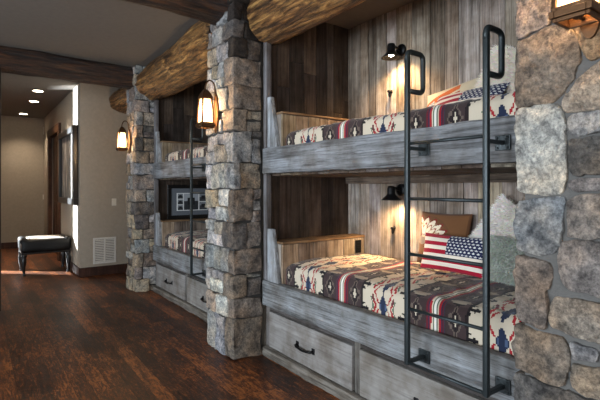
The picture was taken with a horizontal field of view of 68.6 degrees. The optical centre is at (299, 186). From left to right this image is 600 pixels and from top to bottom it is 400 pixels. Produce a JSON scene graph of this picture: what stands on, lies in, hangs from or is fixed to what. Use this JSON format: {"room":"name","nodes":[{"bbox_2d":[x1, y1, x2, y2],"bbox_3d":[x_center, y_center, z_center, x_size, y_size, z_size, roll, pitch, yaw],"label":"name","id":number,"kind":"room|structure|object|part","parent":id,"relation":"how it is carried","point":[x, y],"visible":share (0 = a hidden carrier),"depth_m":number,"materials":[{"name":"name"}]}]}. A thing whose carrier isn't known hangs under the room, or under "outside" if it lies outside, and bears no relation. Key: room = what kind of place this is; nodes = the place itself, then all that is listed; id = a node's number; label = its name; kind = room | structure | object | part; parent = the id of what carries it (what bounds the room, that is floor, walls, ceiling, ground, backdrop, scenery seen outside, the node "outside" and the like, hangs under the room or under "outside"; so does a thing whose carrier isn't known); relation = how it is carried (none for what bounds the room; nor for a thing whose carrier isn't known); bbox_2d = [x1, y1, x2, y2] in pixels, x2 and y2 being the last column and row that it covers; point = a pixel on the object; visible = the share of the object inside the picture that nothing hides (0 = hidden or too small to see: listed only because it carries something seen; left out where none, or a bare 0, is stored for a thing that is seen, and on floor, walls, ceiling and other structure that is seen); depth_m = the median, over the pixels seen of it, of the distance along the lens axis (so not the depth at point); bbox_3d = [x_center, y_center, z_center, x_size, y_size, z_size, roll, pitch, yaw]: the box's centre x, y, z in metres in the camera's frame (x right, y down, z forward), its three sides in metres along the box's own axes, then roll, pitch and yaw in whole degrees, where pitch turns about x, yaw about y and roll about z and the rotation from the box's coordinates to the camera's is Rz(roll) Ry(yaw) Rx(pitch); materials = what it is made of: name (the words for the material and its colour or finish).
{"room":"dormitory","nodes":[
{"label":"dormitory","id":0,"kind":"room"},
{"bbox_2d":[1,115,43,242],"bbox_3d":[-8.351,-0.110,8.874,5.510,3.020,0.200,0,0,-36],"label":"wall","id":1,"kind":"structure","parent":0,"point":[22,138],"depth_m":10.17,"materials":[{"name":"beige paint"}]},
{"bbox_2d":[1,242,17,248],"bbox_3d":[-7.081,1.330,9.679,2.510,0.140,0.015,0,0,-36],"label":"baseboard","id":2,"kind":"structure","parent":1,"relation":"attached to","point":[7,245],"depth_m":10.02,"materials":[{"name":"brown wood"}]},
{"bbox_2d":[44,83,128,267],"bbox_3d":[-4.128,-0.110,9.216,1.690,3.020,4.670,0,0,-36],"label":"wall","id":3,"kind":"structure","parent":0,"point":[102,177],"depth_m":7.06,"materials":[{"name":"beige paint"}]},
{"bbox_2d":[47,122,60,260],"bbox_3d":[-5.010,0.090,8.980,0.080,2.620,1.640,0,0,-36],"label":"trim","id":4,"kind":"structure","parent":3,"relation":"attached to","point":[55,130],"depth_m":9.48,"materials":[{"name":"brown wood"}]},
{"bbox_2d":[53,136,56,253],"bbox_3d":[-4.981,0.165,9.008,0.130,2.450,1.270,0,0,-36],"label":"door","id":5,"kind":"structure","parent":3,"relation":"in","point":[54,138],"depth_m":9.24,"materials":[{"name":"brown wood"}]},
{"bbox_2d":[58,125,77,204],"bbox_3d":[-3.980,-0.346,7.528,0.073,1.258,1.560,0,0,-36],"label":"framed painting","id":6,"kind":"object","parent":3,"relation":"attached to","point":[67,139],"visible":1,"depth_m":7.46,"materials":[{"name":"black wood"}]},
{"bbox_2d":[60,254,128,276],"bbox_3d":[-3.297,1.330,8.079,1.705,0.140,1.885,0,0,-36],"label":"baseboard","id":7,"kind":"structure","parent":3,"relation":"attached to","point":[118,268],"depth_m":7.04,"materials":[{"name":"brown wood"}]},
{"bbox_2d":[93,237,115,263],"bbox_3d":[-3.125,1.012,7.044,0.345,0.414,0.015,0,0,-36],"label":"air vent","id":8,"kind":"object","parent":3,"relation":"in","point":[104,248],"visible":1,"depth_m":7.04,"materials":[{"name":"white metal"}]},
{"bbox_2d":[112,198,115,205],"bbox_3d":[-3.012,0.243,7.129,0.072,0.116,0.010,0,0,-36],"label":"light switch","id":9,"kind":"object","parent":3,"relation":"attached to","point":[113,199],"visible":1,"depth_m":7.13,"materials":[{"name":"beige plastic"}]},
{"bbox_2d":[0,0,197,118],"bbox_3d":[-3.105,-1.670,3.363,7.400,0.100,15.500,0,0,-36],"label":"ceiling","id":10,"kind":"structure","parent":0,"point":[117,32],"depth_m":4.67,"materials":[{"name":"paint"}]},
{"bbox_2d":[0,45,133,88],"bbox_3d":[-4.532,-1.493,4.309,5.732,0.350,0.388,0,0,-36],"label":"log beam","id":11,"kind":"structure","parent":10,"relation":"attached to","point":[19,61],"depth_m":5.38,"materials":[{"name":"brown wood"}]},
{"bbox_2d":[109,88,128,113],"bbox_3d":[-2.570,-1.374,6.745,0.435,0.436,1.125,0,0,-36],"label":"log beam","id":12,"kind":"structure","parent":10,"relation":"attached to","point":[118,99],"depth_m":6.80,"materials":[{"name":"brown wood"}]},
{"bbox_2d":[135,21,211,100],"bbox_3d":[-1.337,-1.382,4.993,0.550,0.531,2.420,0,0,-36],"label":"log beam","id":13,"kind":"structure","parent":10,"relation":"attached to","point":[183,65],"depth_m":4.69,"materials":[{"name":"brown wood"}]},
{"bbox_2d":[121,0,229,24],"bbox_3d":[-2.910,-1.572,2.097,5.710,0.384,0.421,0,0,-36],"label":"log beam","id":14,"kind":"structure","parent":10,"relation":"attached to","point":[211,12],"depth_m":3.52,"materials":[{"name":"brown wood"}]},
{"bbox_2d":[247,0,364,43],"bbox_3d":[0.386,-1.395,2.776,0.447,0.425,2.287,0,0,-36],"label":"log beam","id":15,"kind":"structure","parent":10,"relation":"attached to","point":[270,21],"depth_m":3.25,"materials":[{"name":"brown wood"}]},
{"bbox_2d":[0,248,339,399],"bbox_3d":[-3.105,1.450,3.363,7.400,0.100,15.500,0,0,-36],"label":"floor","id":16,"kind":"structure","parent":0,"point":[64,335],"depth_m":3.77,"materials":[{"name":"brown wood"}]},
{"bbox_2d":[0,67,0,310],"bbox_3d":[-3.485,0.025,4.960,0.186,2.750,0.160,0,0,-36],"label":"trim","id":17,"kind":"structure","parent":16,"relation":"on","point":[0,67],"depth_m":4.95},
{"bbox_2d":[18,234,71,275],"bbox_3d":[-4.253,1.109,7.326,0.723,0.586,0.651,0,0,-36],"label":"ottoman bench","id":18,"kind":"object","parent":16,"relation":"on","point":[27,245],"visible":1,"depth_m":7.11,"materials":[{"name":"black leather"}]},
{"bbox_3d":[-4.666,1.227,7.357,0.086,0.351,0.080,0,0,-36],"label":"leg","id":19,"kind":"part","parent":18,"relation":"part of","materials":[{"name":"black wood"}]},
{"bbox_3d":[-4.345,1.227,6.923,0.086,0.351,0.080,0,0,-36],"label":"leg","id":20,"kind":"part","parent":18,"relation":"part of","materials":[{"name":"black wood"}]},
{"bbox_3d":[-4.253,0.938,7.326,0.723,0.217,0.651,0,0,-36],"label":"seat","id":21,"kind":"part","parent":18,"relation":"part of","materials":[{"name":"black leather"}]},
{"bbox_3d":[-4.254,0.825,7.326,0.511,0.018,0.540,0,0,-36],"label":"woven panel","id":22,"kind":"part","parent":18,"relation":"part of","materials":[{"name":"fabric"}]},
{"bbox_3d":[-4.163,1.227,7.729,0.086,0.351,0.080,0,0,-36],"label":"leg","id":23,"kind":"part","parent":18,"relation":"part of","materials":[{"name":"black wood"}]},
{"bbox_3d":[-3.842,1.227,7.294,0.086,0.351,0.080,0,0,-36],"label":"leg","id":24,"kind":"part","parent":18,"relation":"part of","materials":[{"name":"black wood"}]},
{"bbox_2d":[126,65,155,291],"bbox_3d":[-2.180,-0.114,6.056,0.337,3.044,0.455,0,0,-36],"label":"stone column","id":25,"kind":"structure","parent":16,"relation":"on","point":[141,268],"depth_m":5.89,"materials":[{"name":"grey stone"}]},
{"bbox_2d":[116,121,130,153],"bbox_3d":[-2.374,-0.673,5.917,0.165,0.446,0.124,0,0,-36],"label":"wall lantern","id":26,"kind":"object","parent":25,"relation":"attached to","point":[121,145],"visible":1,"depth_m":5.89,"materials":[{"name":"white glass"}]},
{"bbox_3d":[-2.391,-0.630,5.905,0.092,0.200,0.092,0,0,-36],"label":"lamp shade","id":27,"kind":"part","parent":26,"relation":"part of","materials":[{"name":"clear glass"}]},
{"bbox_3d":[-2.391,-0.508,5.905,0.124,0.047,0.124,0,0,-36],"label":"plate","id":28,"kind":"part","parent":26,"relation":"part of","materials":[{"name":"brown metal"}]},
{"bbox_3d":[-2.313,-0.615,5.962,0.012,0.330,0.084,0,0,-36],"label":"plate","id":29,"kind":"part","parent":26,"relation":"part of","materials":[{"name":"brown metal"}]},
{"bbox_2d":[153,80,207,321],"bbox_3d":[-0.906,-0.083,5.305,1.038,2.974,2.362,0,0,-36],"label":"bunk bed","id":30,"kind":"object","parent":16,"relation":"on","point":[173,114],"visible":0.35,"depth_m":5.83,"materials":[{"name":"grey wood"}]},
{"bbox_3d":[-1.940,0.333,5.937,0.053,0.883,0.049,0,0,-36],"label":"corner post","id":31,"kind":"part","parent":30,"relation":"part of","materials":[{"name":"grey wood"}]},
{"bbox_3d":[-1.940,-0.929,5.937,0.054,1.203,0.049,0,0,-36],"label":"corner post","id":32,"kind":"part","parent":30,"relation":"part of","materials":[{"name":"grey wood"}]},
{"bbox_3d":[-1.610,1.169,5.494,0.044,0.292,0.989,0,0,-36],"label":"drawer","id":33,"kind":"part","parent":30,"relation":"part of","materials":[{"name":"grey wood"}]},
{"bbox_3d":[-1.274,-0.217,5.036,0.083,0.219,2.290,0,0,-36],"label":"rail","id":34,"kind":"part","parent":30,"relation":"part of","materials":[{"name":"grey wood"}]},
{"bbox_3d":[-1.275,0.880,5.036,0.086,0.214,2.291,0,0,-36],"label":"rail","id":35,"kind":"part","parent":30,"relation":"part of","materials":[{"name":"grey wood"}]},
{"bbox_2d":[167,185,207,218],"bbox_3d":[-1.539,0.206,6.198,0.670,0.472,0.024,0,0,-36],"label":"framed photographs","id":36,"kind":"object","parent":30,"relation":"on","point":[178,196],"visible":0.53,"depth_m":6.14,"materials":[{"name":"black wood"}]},
{"bbox_3d":[-0.955,1.168,4.607,0.045,0.292,1.083,0,0,-36],"label":"drawer","id":37,"kind":"part","parent":30,"relation":"part of","materials":[{"name":"grey wood"}]},
{"bbox_2d":[190,118,209,280],"bbox_3d":[-0.935,0.111,4.380,0.152,1.645,0.506,0,0,-36],"label":"ladder","id":38,"kind":"object","parent":30,"relation":"attached to","point":[192,119],"visible":0.43,"depth_m":4.50,"materials":[{"name":"black metal"}]},
{"bbox_3d":[-1.115,0.118,4.517,0.025,1.587,0.025,0,0,-36],"label":"rail","id":39,"kind":"part","parent":38,"relation":"part of","materials":[{"name":"black metal"}]},
{"bbox_3d":[-1.065,-0.596,4.555,0.152,0.230,0.027,0,0,-36],"label":"grab handle","id":40,"kind":"part","parent":38,"relation":"part of","materials":[{"name":"black metal"}]},
{"bbox_2d":[205,0,262,359],"bbox_3d":[-0.580,-0.103,3.805,0.313,3.046,0.544,0,0,-36],"label":"stone column","id":41,"kind":"structure","parent":16,"relation":"on","point":[233,256],"depth_m":3.63,"materials":[{"name":"grey stone"}]},
{"bbox_2d":[195,80,218,132],"bbox_3d":[-0.773,-0.678,3.681,0.165,0.446,0.124,0,0,-36],"label":"wall lantern","id":42,"kind":"object","parent":41,"relation":"attached to","point":[207,113],"visible":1,"depth_m":3.65,"materials":[{"name":"white glass"}]},
{"bbox_3d":[-0.789,-0.635,3.669,0.092,0.200,0.092,0,0,-36],"label":"lamp shade","id":43,"kind":"part","parent":42,"relation":"part of","materials":[{"name":"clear glass"}]},
{"bbox_3d":[-0.789,-0.513,3.669,0.124,0.047,0.124,0,0,-36],"label":"plate","id":44,"kind":"part","parent":42,"relation":"part of","materials":[{"name":"brown metal"}]},
{"bbox_3d":[-0.751,-0.788,3.697,0.108,0.227,0.013,0,0,-36],"label":"arm","id":45,"kind":"part","parent":42,"relation":"part of","materials":[{"name":"brown metal"}]},
{"bbox_3d":[-0.711,-0.620,3.727,0.012,0.330,0.084,0,0,-36],"label":"plate","id":46,"kind":"part","parent":42,"relation":"part of","materials":[{"name":"brown metal"}]},
{"bbox_2d":[262,0,523,399],"bbox_3d":[0.760,-0.083,3.049,1.038,2.974,2.362,0,0,-36],"label":"bunk bed","id":47,"kind":"object","parent":16,"relation":"on","point":[322,197],"visible":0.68,"depth_m":3.47,"materials":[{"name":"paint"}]},
{"bbox_3d":[-0.273,0.333,3.680,0.053,0.883,0.049,0,0,-36],"label":"corner post","id":48,"kind":"part","parent":47,"relation":"part of","materials":[{"name":"grey wood"}]},
{"bbox_3d":[-0.274,-0.929,3.681,0.054,1.203,0.049,0,0,-36],"label":"corner post","id":49,"kind":"part","parent":47,"relation":"part of","materials":[{"name":"grey wood"}]},
{"bbox_3d":[0.023,1.179,3.214,0.046,0.046,0.222,0,0,-36],"label":"handle","id":50,"kind":"part","parent":47,"relation":"part of","materials":[{"name":"black metal"}]},
{"bbox_3d":[0.056,1.169,3.238,0.044,0.292,0.989,0,0,-36],"label":"drawer","id":51,"kind":"part","parent":47,"relation":"part of","materials":[{"name":"grey wood"}]},
{"bbox_2d":[355,240,360,252],"bbox_3d":[0.534,0.542,4.024,0.072,0.115,0.010,0,0,-36],"label":"power outlet","id":52,"kind":"object","parent":47,"relation":"attached to","point":[357,242],"visible":1,"depth_m":4.02,"materials":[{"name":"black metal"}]},
{"bbox_3d":[0.393,-0.217,2.780,0.083,0.219,2.290,0,0,-36],"label":"rail","id":53,"kind":"part","parent":47,"relation":"part of","materials":[{"name":"grey wood"}]},
{"bbox_3d":[0.392,0.880,2.780,0.086,0.214,2.291,0,0,-36],"label":"rail","id":54,"kind":"part","parent":47,"relation":"part of","materials":[{"name":"grey wood"}]},
{"bbox_2d":[382,184,403,199],"bbox_3d":[0.773,0.041,3.659,0.209,0.135,0.168,0,0,-36],"label":"wall sconce","id":55,"kind":"object","parent":47,"relation":"attached to","point":[391,195],"visible":0.98,"depth_m":3.62,"materials":[{"name":"black metal"}]},
{"bbox_3d":[0.848,0.025,3.715,0.022,0.103,0.103,0,0,-36],"label":"wall plate","id":56,"kind":"part","parent":55,"relation":"part of","materials":[{"name":"black metal"}]},
{"bbox_2d":[381,43,405,60],"bbox_3d":[0.773,-1.139,3.659,0.209,0.135,0.168,0,0,-36],"label":"wall sconce","id":57,"kind":"object","parent":47,"relation":"attached to","point":[391,54],"visible":1,"depth_m":3.68,"materials":[{"name":"black metal"}]},
{"bbox_3d":[0.848,-1.155,3.715,0.022,0.103,0.103,0,0,-36],"label":"wall plate","id":58,"kind":"part","parent":57,"relation":"part of","materials":[{"name":"black metal"}]},
{"bbox_3d":[0.712,1.168,2.351,0.045,0.292,1.083,0,0,-36],"label":"drawer","id":59,"kind":"part","parent":47,"relation":"part of","materials":[{"name":"grey wood"}]},
{"bbox_2d":[404,24,510,397],"bbox_3d":[0.731,0.111,2.124,0.152,1.645,0.506,0,0,-36],"label":"ladder","id":60,"kind":"object","parent":47,"relation":"attached to","point":[503,142],"visible":1,"depth_m":1.98,"materials":[{"name":"black metal"}]},
{"bbox_3d":[0.552,0.118,2.261,0.025,1.587,0.025,0,0,-36],"label":"rail","id":61,"kind":"part","parent":60,"relation":"part of","materials":[{"name":"black metal"}]},
{"bbox_3d":[0.602,-0.596,2.298,0.152,0.230,0.027,0,0,-36],"label":"grab handle","id":62,"kind":"part","parent":60,"relation":"part of","materials":[{"name":"black metal"}]},
{"bbox_3d":[0.809,0.118,1.912,0.025,1.587,0.025,0,0,-36],"label":"rail","id":63,"kind":"part","parent":60,"relation":"part of","materials":[{"name":"black metal"}]},
{"bbox_3d":[0.860,-0.596,1.949,0.152,0.230,0.027,0,0,-36],"label":"grab handle","id":64,"kind":"part","parent":60,"relation":"part of","materials":[{"name":"black metal"}]},
{"bbox_3d":[0.849,0.775,2.971,0.828,0.283,1.912,0,0,-36],"label":"mattress","id":65,"kind":"object","parent":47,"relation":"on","visible":0},
{"bbox_2d":[286,254,520,355],"bbox_3d":[0.841,0.691,2.984,0.876,0.215,2.042,0,0,-36],"label":"quilt","id":66,"kind":"object","parent":65,"relation":"on","point":[374,283],"visible":0.66,"depth_m":2.69,"materials":[{"name":"fabric"}]},
{"bbox_2d":[417,211,472,261],"bbox_3d":[1.077,0.390,3.300,0.134,0.394,0.440,0,0,-36],"label":"throw pillow","id":67,"kind":"object","parent":66,"relation":"on","point":[459,225],"visible":0.53,"depth_m":3.27,"materials":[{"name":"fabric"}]},
{"bbox_2d":[420,232,481,277],"bbox_3d":[1.056,0.463,3.049,0.130,0.252,0.501,0,0,-38],"label":"throw pillow","id":68,"kind":"object","parent":66,"relation":"on","point":[454,247],"visible":0.89,"depth_m":2.99,"materials":[{"name":"fabric"}]},
{"bbox_2d":[469,193,516,239],"bbox_3d":[1.362,0.348,2.843,0.242,0.627,0.643,0,0,-33],"label":"throw pillow","id":69,"kind":"object","parent":66,"relation":"on","point":[502,213],"visible":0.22,"depth_m":2.86,"materials":[{"name":"fabric"}]},
{"bbox_2d":[481,234,524,285],"bbox_3d":[1.330,0.455,2.607,0.196,0.319,0.501,0,0,-32],"label":"throw pillow","id":70,"kind":"object","parent":66,"relation":"on","point":[503,250],"visible":0.4,"depth_m":2.66,"materials":[{"name":"fur"}]},
{"bbox_3d":[0.849,-0.289,2.971,0.828,0.283,1.912,0,0,-36],"label":"mattress","id":71,"kind":"object","parent":47,"relation":"on","visible":0},
{"bbox_2d":[286,91,518,144],"bbox_3d":[0.841,-0.371,2.984,0.876,0.215,2.042,0,0,-36],"label":"quilt","id":72,"kind":"object","parent":71,"relation":"on","point":[502,104],"visible":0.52,"depth_m":2.52,"materials":[{"name":"fabric"}]},
{"bbox_2d":[427,77,478,106],"bbox_3d":[1.097,-0.595,3.210,0.153,0.360,0.464,0,0,-40],"label":"throw pillow","id":73,"kind":"object","parent":72,"relation":"on","point":[432,99],"visible":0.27,"depth_m":3.20,"materials":[{"name":"fabric"}]},
{"bbox_2d":[435,82,509,104],"bbox_3d":[1.087,-0.545,2.904,0.200,0.229,0.525,0,0,-38],"label":"throw pillow","id":74,"kind":"object","parent":72,"relation":"on","point":[497,89],"visible":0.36,"depth_m":2.86,"materials":[{"name":"fabric"}]},
{"bbox_2d":[474,44,515,93],"bbox_3d":[1.370,-0.682,2.832,0.246,0.577,0.621,0,0,-35],"label":"throw pillow","id":75,"kind":"object","parent":72,"relation":"on","point":[509,75],"visible":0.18,"depth_m":2.83,"materials":[{"name":"fabric"}]},
{"bbox_2d":[511,0,599,399],"bbox_3d":[1.097,-0.110,1.529,0.342,3.042,0.587,0,0,-36],"label":"stone column","id":76,"kind":"structure","parent":16,"relation":"on","point":[555,345],"depth_m":1.55,"materials":[{"name":"grey stone"}]},
{"bbox_2d":[548,0,599,38],"bbox_3d":[0.898,-0.713,1.409,0.163,0.446,0.124,0,0,-36],"label":"wall lantern","id":77,"kind":"object","parent":76,"relation":"attached to","point":[567,14],"visible":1,"depth_m":1.39,"materials":[{"name":"brown metal"}]},
{"bbox_3d":[0.882,-0.670,1.398,0.092,0.200,0.092,0,0,-36],"label":"lamp shade","id":78,"kind":"part","parent":77,"relation":"part of","materials":[{"name":"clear glass"}]},
{"bbox_3d":[0.959,-0.655,1.454,0.012,0.330,0.084,0,0,-36],"label":"plate","id":79,"kind":"part","parent":77,"relation":"part of","materials":[{"name":"brown metal"}]},
{"bbox_2d":[262,42,266,349],"bbox_3d":[-0.022,-0.110,4.229,1.010,3.020,0.430,0,0,-36],"label":"wall partition","id":80,"kind":"structure","parent":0,"point":[263,306],"depth_m":3.79,"materials":[{"name":"beige paint"}]},
{"bbox_3d":[-0.818,0.775,5.227,0.828,0.283,1.912,0,0,-36],"label":"mattress","id":81,"kind":"object","parent":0,"visible":0},
{"bbox_2d":[165,230,207,258],"bbox_3d":[-0.826,0.691,5.240,0.876,0.215,2.042,0,0,-36],"label":"quilt","id":82,"kind":"object","parent":81,"relation":"on","point":[180,241],"visible":0.22,"depth_m":5.36,"materials":[{"name":"fabric"}]},
{"bbox_3d":[-0.818,-0.289,5.227,0.828,0.283,1.912,0,0,-36],"label":"mattress","id":83,"kind":"object","parent":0,"visible":0},
{"bbox_2d":[165,146,207,161],"bbox_3d":[-0.826,-0.371,5.240,0.876,0.215,2.042,0,0,-36],"label":"quilt","id":84,"kind":"object","parent":83,"relation":"on","point":[199,151],"visible":0.2,"depth_m":5.23,"materials":[{"name":"fabric"}]}
]}

